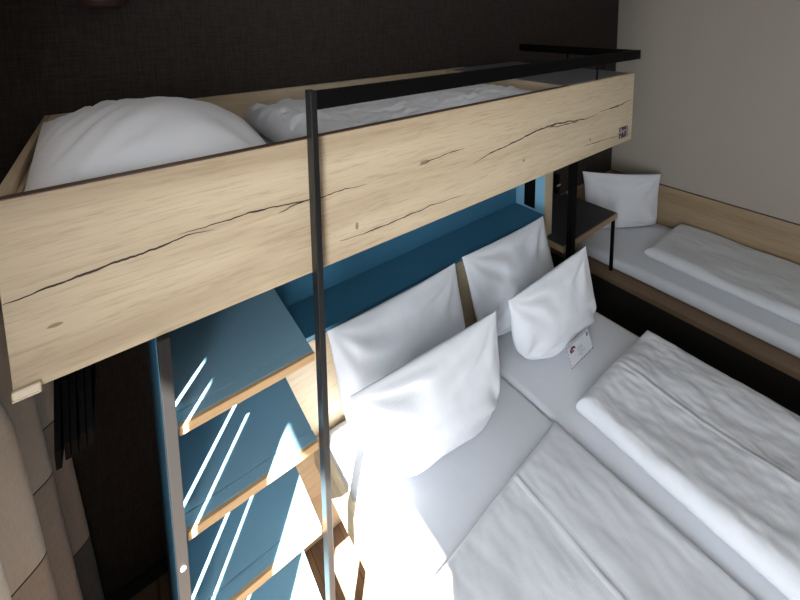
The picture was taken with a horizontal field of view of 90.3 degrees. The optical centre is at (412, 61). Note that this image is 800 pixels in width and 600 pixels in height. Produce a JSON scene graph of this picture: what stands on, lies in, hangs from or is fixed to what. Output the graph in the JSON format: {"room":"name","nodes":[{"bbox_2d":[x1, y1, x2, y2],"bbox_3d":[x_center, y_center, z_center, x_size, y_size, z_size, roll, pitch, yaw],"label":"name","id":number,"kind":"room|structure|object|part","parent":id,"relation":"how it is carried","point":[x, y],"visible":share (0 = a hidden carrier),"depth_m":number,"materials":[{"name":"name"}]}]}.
{"room":"hotel room","nodes":[
{"label":"hotel room","id":0,"kind":"room"},
{"bbox_2d":[129,521,378,599],"bbox_3d":[1.828,2.344,0.744,4.645,0.060,5.360,-5,8,-37],"label":"floor","id":1,"kind":"structure","parent":0,"point":[352,582],"depth_m":1.72,"materials":[{"name":"brown wood"}]},
{"bbox_2d":[147,288,321,599],"bbox_3d":[-0.671,1.412,1.417,0.366,1.694,0.858,-5,8,-37],"label":"steps","id":2,"kind":"structure","parent":1,"relation":"on","point":[231,429],"depth_m":1.14,"materials":[{"name":"blue laminate"}]},
{"bbox_3d":[-0.833,1.421,1.349,0.026,1.694,0.768,-5,8,-37],"label":"panel","id":3,"kind":"part","parent":2,"relation":"part of","materials":[{"name":"blue laminate"}]},
{"bbox_3d":[-0.560,1.458,0.995,0.024,1.694,0.045,-5,8,-37],"label":"post","id":4,"kind":"part","parent":2,"relation":"part of","materials":[{"name":"metal"}]},
{"bbox_2d":[0,44,640,599],"bbox_3d":[0.039,1.088,1.919,2.607,2.214,0.876,-5,8,-37],"label":"bed","id":5,"kind":"object","parent":1,"relation":"on","point":[93,270],"visible":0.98,"depth_m":1.04,"materials":[{"name":"brown wood"}]},
{"bbox_2d":[254,129,273,143],"bbox_3d":[-0.266,0.391,1.630,1.810,0.212,0.770,-5,8,-37],"label":"mattress","id":6,"kind":"object","parent":5,"relation":"on","point":[267,140],"visible":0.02,"depth_m":1.54,"materials":[{"name":"fabric"}]},
{"bbox_2d":[24,96,265,191],"bbox_3d":[-0.733,0.217,1.179,0.565,0.240,0.609,-5,8,-37],"label":"pillow","id":7,"kind":"object","parent":6,"relation":"on","point":[107,137],"visible":0.59,"depth_m":0.97,"materials":[{"name":"fabric"}]},
{"bbox_2d":[245,84,531,141],"bbox_3d":[-0.010,0.191,1.738,1.234,0.154,0.694,-5,8,-37],"label":"duvet","id":8,"kind":"object","parent":6,"relation":"on","point":[283,120],"visible":0.38,"depth_m":1.52,"materials":[{"name":"white fabric"}]},
{"bbox_3d":[-0.257,1.174,1.166,0.018,2.214,0.036,-5,8,-37],"label":"post","id":9,"kind":"part","parent":5,"relation":"part of","materials":[{"name":"metal"}]},
{"bbox_3d":[0.497,0.029,1.628,1.908,0.049,0.022,-5,8,-37],"label":"guard rail","id":10,"kind":"part","parent":5,"relation":"part of","materials":[{"name":"black metal"}]},
{"bbox_2d":[450,61,625,84],"bbox_3d":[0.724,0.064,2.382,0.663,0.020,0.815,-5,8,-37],"label":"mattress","id":11,"kind":"object","parent":5,"relation":"attached to","point":[581,75],"depth_m":2.19,"materials":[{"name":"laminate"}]},
{"bbox_3d":[1.056,1.262,2.668,0.049,1.682,0.038,-5,8,-37],"label":"post","id":12,"kind":"part","parent":5,"relation":"part of","materials":[{"name":"black metal"}]},
{"bbox_3d":[0.999,-0.074,2.515,0.022,0.049,0.780,-5,8,-37],"label":"rail","id":13,"kind":"part","parent":5,"relation":"part of","materials":[{"name":"black metal"}]},
{"bbox_3d":[1.161,0.387,2.205,0.122,0.070,0.004,-5,8,-37],"label":"emblem plate","id":14,"kind":"part","parent":5,"relation":"part of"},
{"bbox_3d":[-0.910,0.638,1.137,0.220,0.090,0.020,-5,8,-37],"label":"rail","id":15,"kind":"object","parent":5,"relation":"attached to","visible":0},
{"bbox_2d":[54,377,63,470],"bbox_3d":[-0.971,0.817,1.094,0.011,0.304,0.390,-5,8,-37],"label":"hanger","id":16,"kind":"object","parent":15,"relation":"hanging from","point":[58,410],"visible":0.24,"depth_m":0.98,"materials":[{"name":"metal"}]},
{"bbox_2d":[62,370,77,459],"bbox_3d":[-0.968,0.815,1.116,0.011,0.304,0.390,-5,8,-37],"label":"hanger","id":17,"kind":"object","parent":15,"relation":"hanging from","point":[66,384],"visible":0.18,"depth_m":1.00,"materials":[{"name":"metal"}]},
{"bbox_2d":[69,371,79,457],"bbox_3d":[-0.953,0.814,1.120,0.011,0.304,0.390,-5,8,-37],"label":"hanger","id":18,"kind":"object","parent":15,"relation":"hanging from","point":[74,401],"visible":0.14,"depth_m":1.01,"materials":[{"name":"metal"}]},
{"bbox_2d":[78,367,87,449],"bbox_3d":[-0.948,0.812,1.139,0.011,0.304,0.390,-5,8,-37],"label":"hanger","id":19,"kind":"object","parent":15,"relation":"hanging from","point":[81,372],"visible":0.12,"depth_m":1.02,"materials":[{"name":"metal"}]},
{"bbox_2d":[85,363,95,444],"bbox_3d":[-0.939,0.810,1.151,0.011,0.304,0.390,-5,8,-37],"label":"hanger","id":20,"kind":"object","parent":15,"relation":"hanging from","point":[90,374],"visible":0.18,"depth_m":1.05,"materials":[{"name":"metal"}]},
{"bbox_2d":[274,172,552,552],"bbox_3d":[0.112,1.302,2.335,2.000,1.694,0.268,-5,8,-37],"label":"headboard","id":21,"kind":"object","parent":1,"relation":"on","point":[355,284],"visible":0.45,"depth_m":2.16,"materials":[{"name":"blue wood"}]},
{"bbox_3d":[0.012,1.295,2.413,1.888,1.694,0.023,-5,8,-37],"label":"panel","id":22,"kind":"part","parent":21,"relation":"part of","materials":[{"name":"blue laminate"}]},
{"bbox_3d":[0.835,0.911,2.844,0.009,0.255,0.089,-5,8,-37],"label":"socket plate","id":23,"kind":"part","parent":21,"relation":"part of","materials":[{"name":"black plastic"}]},
{"bbox_3d":[0.868,1.230,2.918,0.085,1.694,0.262,-5,8,-37],"label":"panel","id":24,"kind":"part","parent":21,"relation":"part of","materials":[{"name":"blue laminate"}]},
{"bbox_2d":[314,311,639,599],"bbox_3d":[0.866,1.962,1.544,1.756,0.543,1.998,-5,8,-37],"label":"double bed","id":25,"kind":"object","parent":1,"relation":"on","point":[385,587],"visible":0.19,"depth_m":1.46,"materials":[{"name":"brown wood"}]},
{"bbox_2d":[329,376,553,599],"bbox_3d":[0.533,1.788,1.281,0.879,0.148,1.978,-5,8,-37],"label":"mattress","id":26,"kind":"object","parent":25,"relation":"on","point":[416,524],"visible":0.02,"depth_m":1.57,"materials":[{"name":"fabric"}]},
{"bbox_2d":[327,263,464,432],"bbox_3d":[-0.027,1.379,1.920,0.773,0.519,0.188,-5,8,-37],"label":"pillow","id":27,"kind":"object","parent":26,"relation":"on","point":[373,344],"visible":0.59,"depth_m":1.83,"materials":[{"name":"fabric"}]},
{"bbox_2d":[349,311,499,478],"bbox_3d":[0.098,1.441,1.700,0.756,0.448,0.215,-5,8,-37],"label":"pillow","id":28,"kind":"object","parent":26,"relation":"on","point":[436,402],"visible":1,"depth_m":1.61,"materials":[{"name":"fabric"}]},
{"bbox_2d":[434,422,755,599],"bbox_3d":[0.722,1.714,1.034,0.851,0.047,1.326,-5,8,-37],"label":"duvet","id":29,"kind":"object","parent":26,"relation":"on","point":[564,526],"visible":1,"depth_m":1.37,"materials":[{"name":"white fabric"}]},
{"bbox_2d":[497,312,788,599],"bbox_3d":[1.209,1.724,1.798,0.820,0.148,1.978,-5,8,-37],"label":"mattress","id":30,"kind":"object","parent":25,"relation":"on","point":[550,384],"visible":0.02,"depth_m":1.86,"materials":[{"name":"fabric"}]},
{"bbox_2d":[462,216,553,335],"bbox_3d":[0.621,1.307,2.402,0.805,0.541,0.187,-5,8,-37],"label":"pillow","id":31,"kind":"object","parent":30,"relation":"on","point":[498,271],"visible":0.73,"depth_m":2.29,"materials":[{"name":"fabric"}]},
{"bbox_2d":[509,246,595,359],"bbox_3d":[0.791,1.358,2.231,0.715,0.483,0.200,-4,7,-30],"label":"pillow","id":32,"kind":"object","parent":30,"relation":"on","point":[547,315],"visible":0.99,"depth_m":2.14,"materials":[{"name":"fabric"}]},
{"bbox_2d":[566,327,592,369],"bbox_3d":[0.910,1.556,2.168,0.224,0.104,0.041,-5,8,-37],"label":"card","id":33,"kind":"object","parent":30,"relation":"on","point":[581,345],"visible":1,"depth_m":2.16,"materials":[{"name":"paper"}]},
{"bbox_2d":[576,330,799,599],"bbox_3d":[1.414,1.617,1.540,0.810,0.113,1.289,-5,8,-37],"label":"duvet","id":34,"kind":"object","parent":30,"relation":"on","point":[725,450],"visible":1,"depth_m":1.65,"materials":[{"name":"white fabric"}]},
{"bbox_2d":[551,169,799,415],"bbox_3d":[2.250,1.635,2.931,1.019,0.858,2.108,-5,8,-37],"label":"bed","id":35,"kind":"object","parent":1,"relation":"on","point":[632,304],"visible":0.51,"depth_m":2.94,"materials":[{"name":"brown wood"}]},
{"bbox_2d":[547,193,617,270],"bbox_3d":[1.171,1.422,3.090,0.756,0.468,0.450,-5,8,-37],"label":"table","id":36,"kind":"object","parent":35,"relation":"on","point":[590,218],"visible":0.67,"depth_m":3.04,"materials":[{"name":"black laminate"}]},
{"bbox_3d":[1.563,1.438,3.124,0.021,0.421,0.020,-5,8,-37],"label":"leg","id":37,"kind":"part","parent":36,"relation":"part of","materials":[{"name":"black metal"}]},
{"bbox_3d":[1.645,1.370,3.760,0.883,0.495,0.022,-5,8,-37],"label":"headboard","id":38,"kind":"part","parent":35,"relation":"part of","materials":[{"name":"brown wood"}]},
{"bbox_3d":[1.890,1.718,2.661,0.110,0.040,2.108,-5,8,-37],"label":"rail","id":39,"kind":"part","parent":35,"relation":"part of","materials":[{"name":"brown wood"}]},
{"bbox_2d":[575,223,799,357],"bbox_3d":[2.276,1.611,2.965,0.875,0.101,2.032,-5,8,-37],"label":"mattress","id":40,"kind":"object","parent":35,"relation":"on","point":[630,258],"visible":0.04,"depth_m":2.83,"materials":[{"name":"fabric"}]},
{"bbox_2d":[583,171,660,227],"bbox_3d":[1.864,1.224,3.555,0.718,0.525,0.152,-1,6,-5],"label":"pillow","id":41,"kind":"object","parent":40,"relation":"on","point":[634,197],"visible":0.85,"depth_m":3.51,"materials":[{"name":"fabric"}]},
{"bbox_2d":[645,224,799,325],"bbox_3d":[2.494,1.528,2.776,0.742,0.097,1.391,-5,8,-37],"label":"duvet","id":42,"kind":"object","parent":40,"relation":"on","point":[771,283],"visible":1,"depth_m":2.88,"materials":[{"name":"white fabric"}]},
{"bbox_2d":[0,0,618,598],"bbox_3d":[0.169,0.723,2.630,4.545,2.780,0.100,-5,8,-37],"label":"wall","id":43,"kind":"structure","parent":0,"point":[57,56],"depth_m":1.66,"materials":[{"name":"paper"}]},
{"bbox_2d":[81,0,124,8],"bbox_3d":[-1.096,-0.258,1.401,0.124,0.135,0.131,-5,8,-37],"label":"wall lamp","id":44,"kind":"object","parent":43,"relation":"attached to","point":[100,4],"visible":1,"depth_m":1.36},
{"bbox_2d":[105,556,167,599],"bbox_3d":[0.277,2.071,2.780,4.395,0.065,0.012,-5,8,-37],"label":"baseboard","id":45,"kind":"structure","parent":43,"relation":"attached to","point":[158,569],"depth_m":1.68,"materials":[{"name":"brown wood"}]},
{"bbox_2d":[554,174,560,193],"bbox_3d":[1.229,1.040,3.392,0.046,0.160,0.042,-5,8,-37],"label":"reading lamp","id":46,"kind":"object","parent":43,"relation":"attached to","point":[557,184],"visible":1,"depth_m":3.38,"materials":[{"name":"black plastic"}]},
{"bbox_2d":[611,0,799,223],"bbox_3d":[3.614,0.762,1.964,0.100,2.780,5.360,-5,8,-37],"label":"wall","id":47,"kind":"structure","parent":0,"point":[716,111],"depth_m":3.27,"materials":[{"name":"beige paint"}]},
{"bbox_3d":[0.054,1.100,-0.759,0.100,2.780,5.160,-5,8,-37],"label":"wall","id":48,"kind":"structure","parent":0,"visible":0},
{"bbox_2d":[0,297,104,599],"bbox_3d":[-1.006,0.995,0.961,0.273,2.570,0.981,-5,8,-37],"label":"curtain","id":49,"kind":"object","parent":48,"relation":"hanging from","point":[47,552],"visible":0.88,"depth_m":1.13,"materials":[{"name":"beige fabric"}]}
]}

